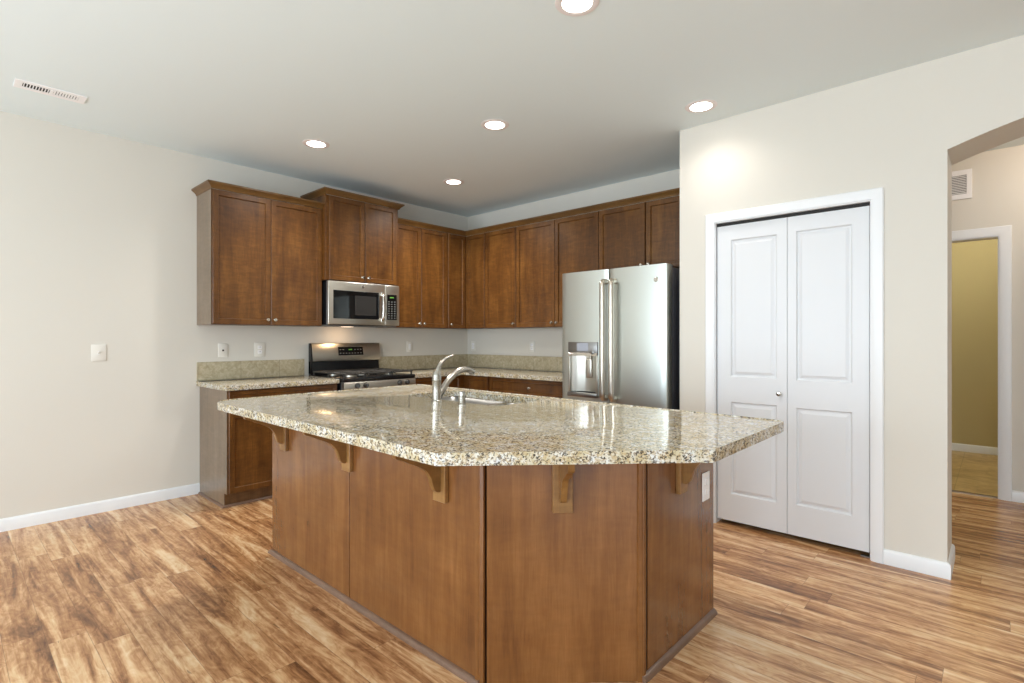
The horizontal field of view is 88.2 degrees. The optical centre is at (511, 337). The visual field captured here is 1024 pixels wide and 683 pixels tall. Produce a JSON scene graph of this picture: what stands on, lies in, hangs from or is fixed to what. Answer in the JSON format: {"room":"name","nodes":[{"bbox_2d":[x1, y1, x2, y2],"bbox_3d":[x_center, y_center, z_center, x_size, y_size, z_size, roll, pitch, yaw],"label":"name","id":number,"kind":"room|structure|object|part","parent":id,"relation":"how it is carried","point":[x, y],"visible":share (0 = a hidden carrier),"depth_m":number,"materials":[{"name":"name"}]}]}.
{"room":"kitchen","nodes":[
{"label":"kitchen","id":0,"kind":"room"},
{"bbox_2d":[0,111,467,518],"bbox_3d":[-3.310,-0.109,3.596,0.150,2.747,8.300,0,0,43],"label":"wall","id":1,"kind":"structure","parent":0,"point":[98,232],"depth_m":3.86,"materials":[{"name":"beige paint"}]},
{"bbox_2d":[91,344,105,360],"bbox_3d":[-2.986,0.108,3.822,0.020,0.120,0.088,0,0,43],"label":"light switch","id":2,"kind":"object","parent":1,"relation":"attached to","point":[98,352],"visible":1,"depth_m":3.82,"materials":[{"name":"white plastic"}]},
{"bbox_2d":[0,483,199,531],"bbox_3d":[-4.252,1.223,2.452,0.015,0.083,5.040,0,0,43],"label":"baseboard","id":3,"kind":"structure","parent":1,"relation":"attached to","point":[32,519],"depth_m":3.80,"materials":[{"name":"white paint"}]},
{"bbox_2d":[218,344,227,356],"bbox_3d":[-2.427,0.105,4.439,0.007,0.115,0.074,0,0,43],"label":"phone jack","id":4,"kind":"object","parent":1,"relation":"attached to","point":[222,348],"visible":1,"depth_m":4.44,"materials":[{"name":"white plastic"}]},
{"bbox_2d":[197,359,303,380],"bbox_3d":[-2.253,0.274,4.623,0.011,0.152,0.902,0,0,43],"label":"backsplash","id":5,"kind":"structure","parent":1,"relation":"attached to","point":[223,370],"depth_m":4.58,"materials":[{"name":"stone"}]},
{"bbox_2d":[191,179,323,326],"bbox_3d":[-2.127,-0.653,4.482,0.387,1.096,0.941,0,0,43],"label":"upper cabinet","id":6,"kind":"object","parent":1,"relation":"attached to","point":[259,260],"visible":1,"depth_m":4.31,"materials":[{"name":"brown wood"}]},
{"bbox_3d":[-2.440,-0.630,4.186,0.327,1.050,0.004,0,0,43],"label":"panel","id":7,"kind":"part","parent":6,"relation":"part of","materials":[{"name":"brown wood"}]},
{"bbox_3d":[-2.158,-0.629,4.234,0.020,1.040,0.440,0,0,43],"label":"door","id":8,"kind":"part","parent":6,"relation":"part of","materials":[{"name":"brown wood"}]},
{"bbox_3d":[-2.127,-1.176,4.482,0.387,0.050,0.941,0,0,43],"label":"crown","id":9,"kind":"part","parent":6,"relation":"part of","materials":[{"name":"brown wood"}]},
{"bbox_3d":[-1.855,-0.629,4.563,0.020,1.040,0.446,0,0,43],"label":"door","id":10,"kind":"part","parent":6,"relation":"part of","materials":[{"name":"brown wood"}]},
{"bbox_2d":[255,343,264,356],"bbox_3d":[-2.223,0.103,4.658,0.010,0.122,0.086,0,0,43],"label":"wall outlet","id":11,"kind":"object","parent":1,"relation":"attached to","point":[259,347],"visible":1,"depth_m":4.66,"materials":[{"name":"white plastic"}]},
{"bbox_2d":[300,187,404,285],"bbox_3d":[-1.520,-0.920,5.089,0.457,0.806,0.848,0,0,43],"label":"upper cabinet","id":12,"kind":"object","parent":1,"relation":"attached to","point":[360,239],"visible":0.95,"depth_m":4.91,"materials":[{"name":"brown wood"}]},
{"bbox_3d":[-1.508,-0.896,4.837,0.020,0.750,0.355,0,0,43],"label":"door","id":13,"kind":"part","parent":12,"relation":"part of","materials":[{"name":"brown wood"}]},
{"bbox_3d":[-1.520,-1.298,5.089,0.457,0.050,0.848,0,0,43],"label":"crown","id":14,"kind":"part","parent":12,"relation":"part of","materials":[{"name":"brown wood"}]},
{"bbox_2d":[311,280,398,327],"bbox_3d":[-1.508,-0.310,5.084,0.475,0.410,0.755,0,0,43],"label":"microwave oven","id":15,"kind":"object","parent":12,"relation":"attached to","point":[344,304],"visible":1,"depth_m":4.91,"materials":[{"name":"silver metal"}]},
{"bbox_3d":[-1.532,-0.112,5.106,0.360,0.010,0.735,0,0,43],"label":"vent panel","id":16,"kind":"part","parent":15,"relation":"part of","materials":[{"name":"grey metal"}]},
{"bbox_3d":[-1.439,-0.317,4.905,0.031,0.391,0.587,0,0,43],"label":"door","id":17,"kind":"part","parent":15,"relation":"part of","materials":[{"name":"silver metal"}]},
{"bbox_3d":[-1.235,-0.295,5.067,0.050,0.280,0.030,0,0,43],"label":"door handle","id":18,"kind":"part","parent":15,"relation":"part of","materials":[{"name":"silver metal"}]},
{"bbox_3d":[-1.265,-0.896,5.101,0.020,0.750,0.347,0,0,43],"label":"door","id":19,"kind":"part","parent":12,"relation":"part of","materials":[{"name":"brown wood"}]},
{"bbox_2d":[407,341,412,351],"bbox_3d":[-1.131,0.097,5.845,0.009,0.118,0.080,0,0,43],"label":"wall switch","id":20,"kind":"object","parent":1,"relation":"attached to","point":[409,343],"visible":1,"depth_m":5.84,"materials":[{"name":"white plastic"}]},
{"bbox_2d":[380,224,445,328],"bbox_3d":[-1.056,-0.630,5.651,0.378,1.050,0.681,0,0,43],"label":"upper cabinet","id":21,"kind":"object","parent":1,"relation":"attached to","point":[421,251],"visible":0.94,"depth_m":5.53,"materials":[{"name":"brown wood"}]},
{"bbox_3d":[-1.065,-0.629,5.421,0.020,1.040,0.323,0,0,43],"label":"door","id":22,"kind":"part","parent":21,"relation":"part of","materials":[{"name":"brown wood"}]},
{"bbox_3d":[-0.838,-0.629,5.668,0.020,1.040,0.340,0,0,43],"label":"door","id":23,"kind":"part","parent":21,"relation":"part of","materials":[{"name":"brown wood"}]},
{"bbox_2d":[0,0,1023,216],"bbox_3d":[0.822,-1.542,2.068,8.300,0.120,11.650,0,0,43],"label":"ceiling","id":24,"kind":"structure","parent":0,"point":[400,93],"depth_m":2.93,"materials":[{"name":"white paint"}]},
{"bbox_2d":[13,78,87,103],"bbox_3d":[-2.769,-1.479,3.177,0.134,0.006,0.325,0,0,43],"label":"ceiling vent","id":25,"kind":"object","parent":24,"relation":"in","point":[19,83],"visible":1,"depth_m":3.17,"materials":[{"name":"white metal"}]},
{"bbox_2d":[302,139,329,148],"bbox_3d":[-1.496,-1.479,4.035,0.196,0.006,0.196,0,0,43],"label":"recessed light","id":26,"kind":"object","parent":24,"relation":"in","point":[313,143],"visible":1,"depth_m":4.02,"materials":[{"name":"white"}]},
{"bbox_2d":[443,179,463,184],"bbox_3d":[-0.555,-1.479,5.018,0.196,0.006,0.196,0,0,43],"label":"recessed light","id":27,"kind":"object","parent":24,"relation":"in","point":[447,181],"visible":1,"depth_m":5.00,"materials":[{"name":"white"}]},
{"bbox_2d":[481,119,508,130],"bbox_3d":[-0.119,-1.479,3.675,0.196,0.006,0.196,0,0,43],"label":"recessed light","id":28,"kind":"object","parent":24,"relation":"in","point":[490,124],"visible":1,"depth_m":3.66,"materials":[{"name":"white"}]},
{"bbox_2d":[555,0,598,15],"bbox_3d":[0.287,-1.479,2.336,0.196,0.006,0.196,0,0,43],"label":"recessed light","id":29,"kind":"object","parent":24,"relation":"in","point":[566,7],"visible":1,"depth_m":2.36,"materials":[{"name":"white"}]},
{"bbox_2d":[685,99,716,112],"bbox_3d":[1.209,-1.479,3.381,0.196,0.006,0.196,0,0,43],"label":"recessed light","id":30,"kind":"object","parent":24,"relation":"in","point":[699,106],"visible":1,"depth_m":3.37,"materials":[{"name":"white"}]},
{"bbox_2d":[0,492,1023,682],"bbox_3d":[0.077,1.325,1.259,8.300,0.120,9.450,0,0,43],"label":"floor","id":31,"kind":"structure","parent":0,"point":[186,589],"depth_m":2.44,"materials":[{"name":"laminate"}]},
{"bbox_2d":[198,384,336,507],"bbox_3d":[-2.016,0.828,4.409,0.647,0.874,0.897,0,0,43],"label":"base cabinet","id":32,"kind":"object","parent":31,"relation":"on","point":[236,452],"visible":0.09,"depth_m":4.05,"materials":[{"name":"brown wood"}]},
{"bbox_3d":[-2.325,0.828,4.109,0.597,0.874,0.004,0,0,43],"label":"panel","id":33,"kind":"part","parent":32,"relation":"part of","materials":[{"name":"brown wood"}]},
{"bbox_3d":[-2.043,1.257,4.433,0.546,0.016,0.894,0,0,43],"label":"shoe moulding","id":34,"kind":"part","parent":32,"relation":"part of","materials":[{"name":"brown wood"}]},
{"bbox_3d":[-1.950,0.856,4.062,0.020,0.598,0.424,0,0,43],"label":"door","id":35,"kind":"part","parent":32,"relation":"part of","materials":[{"name":"brown wood"}]},
{"bbox_2d":[196,375,338,390],"bbox_3d":[-2.021,0.370,4.405,0.645,0.038,0.907,0,0,43],"label":"countertop","id":36,"kind":"structure","parent":32,"relation":"on","point":[285,381],"depth_m":4.25,"materials":[{"name":"stone"}]},
{"bbox_3d":[-1.800,0.473,4.225,0.020,0.153,0.867,0,0,43],"label":"drawer","id":37,"kind":"part","parent":32,"relation":"part of","materials":[{"name":"brown wood"}]},
{"bbox_2d":[309,343,415,389],"bbox_3d":[-1.406,0.648,5.003,0.719,1.194,0.765,0,0,43],"label":"gas range","id":38,"kind":"object","parent":31,"relation":"on","point":[355,365],"visible":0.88,"depth_m":5.02,"materials":[{"name":"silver metal"}]},
{"bbox_3d":[-1.637,0.137,5.236,0.061,0.171,0.735,0,0,43],"label":"panel","id":39,"kind":"part","parent":38,"relation":"part of","materials":[{"name":"silver metal"}]},
{"bbox_3d":[-1.600,0.130,5.249,0.016,0.082,0.272,0,0,43],"label":"display panel","id":40,"kind":"part","parent":38,"relation":"part of","materials":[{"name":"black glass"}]},
{"bbox_2d":[310,373,414,381],"bbox_3d":[-1.405,0.363,4.993,0.610,0.032,0.752,0,0,43],"label":"cooktop","id":41,"kind":"object","parent":38,"relation":"in","point":[373,377],"depth_m":4.83,"materials":[{"name":"black metal"}]},
{"bbox_3d":[-1.194,0.434,4.799,0.051,0.110,0.752,0,0,43],"label":"control panel","id":42,"kind":"part","parent":38,"relation":"part of","materials":[{"name":"silver metal"}]},
{"bbox_2d":[415,375,460,387],"bbox_3d":[-0.966,0.828,5.549,0.647,0.874,0.631,0,0,43],"label":"base cabinet","id":43,"kind":"object","parent":31,"relation":"on","point":[456,382],"visible":0.02,"depth_m":5.41,"materials":[{"name":"brown wood"}]},
{"bbox_2d":[460,375,489,390],"bbox_3d":[-0.401,0.828,5.906,0.995,0.874,0.655,0,0,43],"label":"base cabinet","id":44,"kind":"object","parent":31,"relation":"on","point":[467,381],"visible":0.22,"depth_m":5.50,"materials":[{"name":"brown wood"}]},
{"bbox_2d":[243,396,717,682],"bbox_3d":[-0.242,0.827,2.619,2.425,0.875,1.311,0,0,43],"label":"kitchen island","id":45,"kind":"object","parent":31,"relation":"on","point":[577,573],"visible":0.73,"depth_m":2.00,"materials":[{"name":"brown wood"}]},
{"bbox_3d":[-1.287,0.513,2.984,0.074,0.244,0.020,0,0,43],"label":"plate","id":46,"kind":"part","parent":45,"relation":"part of","materials":[{"name":"brown wood"}]},
{"bbox_3d":[-1.090,0.827,2.829,0.856,0.874,0.018,0,0,43],"label":"panel","id":47,"kind":"part","parent":45,"relation":"part of","materials":[{"name":"brown wood"}]},
{"bbox_3d":[-0.787,0.513,2.523,0.074,0.244,0.020,0,0,43],"label":"plate","id":48,"kind":"part","parent":45,"relation":"part of","materials":[{"name":"brown wood"}]},
{"bbox_3d":[-0.410,1.253,2.915,1.778,0.023,1.104,0,0,43],"label":"shoe moulding","id":49,"kind":"part","parent":45,"relation":"part of","materials":[{"name":"brown wood"}]},
{"bbox_3d":[-0.449,0.827,2.238,0.876,0.874,0.018,0,0,43],"label":"panel","id":50,"kind":"part","parent":45,"relation":"part of","materials":[{"name":"brown wood"}]},
{"bbox_3d":[-0.278,0.513,2.054,0.074,0.244,0.020,0,0,43],"label":"plate","id":51,"kind":"part","parent":45,"relation":"part of","materials":[{"name":"brown wood"}]},
{"bbox_3d":[-0.114,0.827,1.929,0.033,0.874,0.030,0,0,43],"label":"corner post","id":52,"kind":"part","parent":45,"relation":"part of","materials":[{"name":"brown wood"}]},
{"bbox_2d":[217,384,783,465],"bbox_3d":[-0.245,0.369,2.583,2.567,0.046,1.438,0,0,43],"label":"island countertop","id":53,"kind":"structure","parent":45,"relation":"on","point":[403,421],"depth_m":2.09,"materials":[{"name":"stone"}]},
{"bbox_2d":[431,354,474,401],"bbox_3d":[-0.331,0.222,3.034,0.058,0.257,0.316,0,0,43],"label":"kitchen faucet","id":54,"kind":"object","parent":53,"relation":"on","point":[438,389],"visible":1,"depth_m":2.95,"materials":[{"name":"silver metal"}]},
{"bbox_3d":[-0.382,0.151,2.979,0.040,0.114,0.137,0,0,43],"label":"lever","id":55,"kind":"part","parent":54,"relation":"part of","materials":[{"name":"silver metal"}]},
{"bbox_3d":[-0.325,0.252,3.041,0.045,0.168,0.287,0,0,43],"label":"spout","id":56,"kind":"part","parent":54,"relation":"part of","materials":[{"name":"silver metal"}]},
{"bbox_2d":[458,391,465,404],"bbox_3d":[-0.265,0.317,2.806,0.044,0.067,0.044,0,0,43],"label":"soap dispenser","id":57,"kind":"object","parent":53,"relation":"in","point":[461,398],"visible":1,"depth_m":2.79,"materials":[{"name":"silver metal"}]},
{"bbox_2d":[441,397,516,405],"bbox_3d":[-0.234,0.487,3.135,0.780,0.196,0.406,0,0,43],"label":"sink","id":58,"kind":"object","parent":53,"relation":"in","point":[467,400],"visible":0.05,"depth_m":3.38,"materials":[{"name":"silver metal"}]},
{"bbox_3d":[0.184,0.827,1.941,0.552,0.874,0.018,0,0,-2],"label":"corner panel","id":59,"kind":"part","parent":45,"relation":"part of","materials":[{"name":"brown wood"}]},
{"bbox_3d":[0.183,0.513,1.922,0.074,0.244,0.019,0,0,-2],"label":"plate","id":60,"kind":"part","parent":45,"relation":"part of","materials":[{"name":"brown wood"}]},
{"bbox_3d":[0.473,0.827,1.953,0.030,0.874,0.033,0,0,43],"label":"corner post","id":61,"kind":"part","parent":45,"relation":"part of","materials":[{"name":"brown wood"}]},
{"bbox_3d":[0.709,1.253,2.182,0.019,0.023,0.666,0,0,43],"label":"shoe moulding","id":62,"kind":"part","parent":45,"relation":"part of","materials":[{"name":"brown wood"}]},
{"bbox_3d":[0.712,0.827,2.212,0.018,0.874,0.617,0,0,43],"label":"panel","id":63,"kind":"part","parent":45,"relation":"part of","materials":[{"name":"brown wood"}]},
{"bbox_3d":[0.698,0.513,2.169,0.020,0.244,0.074,0,0,43],"label":"plate","id":64,"kind":"part","parent":45,"relation":"part of","materials":[{"name":"brown wood"}]},
{"bbox_2d":[702,471,709,501],"bbox_3d":[0.866,0.662,2.361,0.006,0.125,0.074,0,0,43],"label":"outlet plate","id":65,"kind":"object","parent":45,"relation":"attached to","point":[705,474],"depth_m":2.36,"materials":[{"name":"white plastic"}]},
{"bbox_2d":[705,478,707,494],"bbox_3d":[0.868,0.662,2.359,0.004,0.073,0.030,0,0,43],"label":"receptacle","id":66,"kind":"object","parent":45,"relation":"attached to","point":[706,479],"depth_m":2.36,"materials":[{"name":"white plastic"}]},
{"bbox_2d":[490,377,561,397],"bbox_3d":[0.380,0.828,5.193,1.115,0.874,0.647,0,0,43],"label":"base cabinet","id":67,"kind":"object","parent":31,"relation":"on","point":[544,388],"visible":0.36,"depth_m":5.02,"materials":[{"name":"brown wood"}]},
{"bbox_2d":[396,367,561,381],"bbox_3d":[-0.203,0.370,5.294,2.115,0.038,1.288,0,0,43],"label":"countertop","id":68,"kind":"structure","parent":67,"relation":"on","point":[479,371],"depth_m":5.36,"materials":[{"name":"stone"}]},
{"bbox_2d":[562,263,679,409],"bbox_3d":[0.996,0.360,4.343,0.933,1.806,0.866,0,0,43],"label":"refrigerator","id":69,"kind":"object","parent":31,"relation":"on","point":[621,326],"visible":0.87,"depth_m":3.99,"materials":[{"name":"grey metal"}]},
{"bbox_3d":[0.574,0.085,4.249,0.282,0.104,0.032,0,0,43],"label":"dispenser panel","id":70,"kind":"part","parent":69,"relation":"part of","materials":[{"name":"silver metal"}]},
{"bbox_3d":[0.608,0.013,4.276,0.453,1.093,0.095,0,0,43],"label":"door","id":71,"kind":"part","parent":69,"relation":"part of","materials":[{"name":"silver metal"}]},
{"bbox_3d":[0.704,0.015,4.075,0.043,0.943,0.076,0,0,43],"label":"door handle","id":72,"kind":"part","parent":69,"relation":"part of","materials":[{"name":"silver metal"}]},
{"bbox_3d":[0.762,0.015,4.022,0.043,0.943,0.076,0,0,43],"label":"door handle","id":73,"kind":"part","parent":69,"relation":"part of","materials":[{"name":"silver metal"}]},
{"bbox_3d":[0.954,0.013,3.958,0.472,1.093,0.095,0,0,43],"label":"door","id":74,"kind":"part","parent":69,"relation":"part of","materials":[{"name":"silver metal"}]},
{"bbox_2d":[468,169,679,371],"bbox_3d":[0.651,-0.109,5.488,3.115,2.747,0.150,0,0,43],"label":"wall","id":75,"kind":"structure","parent":0,"point":[548,341],"depth_m":5.69,"materials":[{"name":"beige paint"}]},
{"bbox_2d":[438,233,494,328],"bbox_3d":[-0.514,-0.630,6.037,0.653,1.050,0.618,0,0,43],"label":"upper cabinet","id":76,"kind":"object","parent":75,"relation":"attached to","point":[465,255],"visible":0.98,"depth_m":5.90,"materials":[{"name":"brown wood"}]},
{"bbox_3d":[-0.619,-0.629,5.906,0.020,1.040,0.252,0,0,43],"label":"door","id":77,"kind":"part","parent":76,"relation":"part of","materials":[{"name":"brown wood"}]},
{"bbox_3d":[-0.407,-0.629,5.898,0.298,1.040,0.020,0,0,43],"label":"door","id":78,"kind":"part","parent":76,"relation":"part of","materials":[{"name":"brown wood"}]},
{"bbox_2d":[398,188,679,235],"bbox_3d":[0.169,-1.176,4.706,2.762,0.050,0.953,0,0,43],"label":"crown molding","id":79,"kind":"structure","parent":76,"relation":"attached to","point":[672,192],"depth_m":5.12,"materials":[{"name":"brown wood"}]},
{"bbox_2d":[379,354,561,371],"bbox_3d":[-0.203,0.274,5.295,2.117,0.152,1.290,0,0,43],"label":"backsplash","id":80,"kind":"structure","parent":75,"relation":"attached to","point":[544,363],"depth_m":5.93,"materials":[{"name":"stone"}]},
{"bbox_2d":[471,341,474,350],"bbox_3d":[-0.471,0.097,6.413,0.074,0.116,0.010,0,0,43],"label":"wall outlet","id":81,"kind":"object","parent":75,"relation":"attached to","point":[472,342],"visible":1,"depth_m":6.41,"materials":[{"name":"white plastic"}]},
{"bbox_2d":[485,227,519,328],"bbox_3d":[-0.022,-0.630,5.747,0.460,1.050,0.378,0,0,43],"label":"upper cabinet","id":82,"kind":"object","parent":75,"relation":"attached to","point":[500,245],"visible":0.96,"depth_m":5.64,"materials":[{"name":"brown wood"}]},
{"bbox_2d":[529,341,534,351],"bbox_3d":[0.218,0.097,5.778,0.074,0.116,0.010,0,0,43],"label":"wall outlet","id":83,"kind":"object","parent":75,"relation":"attached to","point":[531,343],"visible":1,"depth_m":5.77,"materials":[{"name":"white plastic"}]},
{"bbox_2d":[516,211,598,327],"bbox_3d":[0.519,-0.630,5.248,1.007,1.050,0.378,0,0,43],"label":"upper cabinet","id":84,"kind":"object","parent":75,"relation":"attached to","point":[546,250],"visible":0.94,"depth_m":5.20,"materials":[{"name":"brown wood"}]},
{"bbox_3d":[0.233,-0.629,5.309,0.499,1.040,0.020,0,0,43],"label":"door","id":85,"kind":"part","parent":84,"relation":"part of","materials":[{"name":"brown wood"}]},
{"bbox_3d":[0.603,-0.629,4.968,0.500,1.040,0.020,0,0,43],"label":"door","id":86,"kind":"part","parent":84,"relation":"part of","materials":[{"name":"brown wood"}]},
{"bbox_2d":[599,196,679,269],"bbox_3d":[1.253,-0.865,4.572,0.985,0.580,0.378,0,0,43],"label":"upper cabinet","id":87,"kind":"object","parent":75,"relation":"attached to","point":[645,233],"visible":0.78,"depth_m":4.50,"materials":[{"name":"brown wood"}]},
{"bbox_3d":[0.961,-0.864,4.639,0.460,0.570,0.020,0,0,43],"label":"door","id":88,"kind":"part","parent":87,"relation":"part of","materials":[{"name":"brown wood"}]},
{"bbox_3d":[1.311,-0.864,4.316,0.468,0.570,0.020,0,0,43],"label":"door","id":89,"kind":"part","parent":87,"relation":"part of","materials":[{"name":"brown wood"}]},
{"bbox_2d":[680,35,1023,561],"bbox_3d":[3.114,-0.109,2.257,4.885,2.747,0.346,0,0,43],"label":"wall","id":90,"kind":"structure","parent":0,"point":[903,131],"depth_m":2.93,"materials":[{"name":"beige paint"}]},
{"bbox_2d":[717,202,869,557],"bbox_3d":[1.728,0.242,3.326,0.884,2.044,0.068,0,0,43],"label":"door","id":91,"kind":"structure","parent":90,"relation":"in","point":[793,289],"depth_m":3.27,"materials":[{"name":"white paint"}]},
{"bbox_2d":[705,187,883,563],"bbox_3d":[1.749,0.209,3.349,1.016,2.111,0.137,0,0,43],"label":"trim","id":92,"kind":"structure","parent":90,"relation":"attached to","point":[875,196],"depth_m":3.00,"materials":[{"name":"white paint"}]},
{"bbox_2d":[883,544,954,579],"bbox_3d":[2.307,1.223,2.991,0.291,0.083,0.361,0,0,43],"label":"baseboard","id":93,"kind":"structure","parent":90,"relation":"attached to","point":[932,567],"depth_m":2.86,"materials":[{"name":"white paint"}]},
{"bbox_2d":[952,239,997,446],"bbox_3d":[5.069,-0.109,5.940,3.000,2.747,0.120,0,0,43],"label":"wall","id":94,"kind":"structure","parent":0,"point":[974,263],"depth_m":5.83,"materials":[{"name":"beige paint"}]},
{"bbox_2d":[952,443,997,454],"bbox_3d":[4.912,1.223,5.992,2.500,0.083,0.015,0,0,43],"label":"baseboard","id":95,"kind":"structure","parent":94,"relation":"attached to","point":[955,446],"depth_m":5.81,"materials":[{"name":"white paint"}]},
{"bbox_2d":[952,450,997,495],"bbox_3d":[4.391,1.325,5.205,3.000,0.120,2.200,0,0,43],"label":"floor","id":96,"kind":"structure","parent":0,"point":[977,473],"depth_m":4.93,"materials":[{"name":"wood"}]},
{"bbox_2d":[952,145,1023,491],"bbox_3d":[4.381,-0.109,3.718,5.000,2.747,0.120,0,0,43],"label":"wall","id":97,"kind":"structure","parent":0,"point":[997,199],"depth_m":4.10,"materials":[{"name":"beige paint"}]},
{"bbox_2d":[952,168,971,200],"bbox_3d":[3.563,-1.245,4.382,0.377,0.236,0.012,0,0,43],"label":"air vent","id":98,"kind":"object","parent":97,"relation":"in","point":[961,179],"visible":0.44,"depth_m":4.29,"materials":[{"name":"white metal"}]},
{"bbox_2d":[952,490,997,498],"bbox_3d":[3.539,1.261,4.450,0.810,0.007,0.065,0,0,43],"label":"trim","id":99,"kind":"structure","parent":97,"relation":"attached to","point":[955,491],"depth_m":4.25,"materials":[{"name":"beige wood"}]},
{"bbox_2d":[952,225,1011,500],"bbox_3d":[3.555,0.195,4.467,0.970,2.140,0.137,0,0,43],"label":"trim","id":100,"kind":"structure","parent":97,"relation":"attached to","point":[1003,234],"depth_m":4.12,"materials":[{"name":"white paint"}]},
{"bbox_2d":[1012,490,1023,502],"bbox_3d":[4.564,1.223,3.458,1.880,0.083,0.015,0,0,43],"label":"baseboard","id":101,"kind":"structure","parent":97,"relation":"attached to","point":[1017,496],"depth_m":4.07,"materials":[{"name":"white paint"}]}
]}

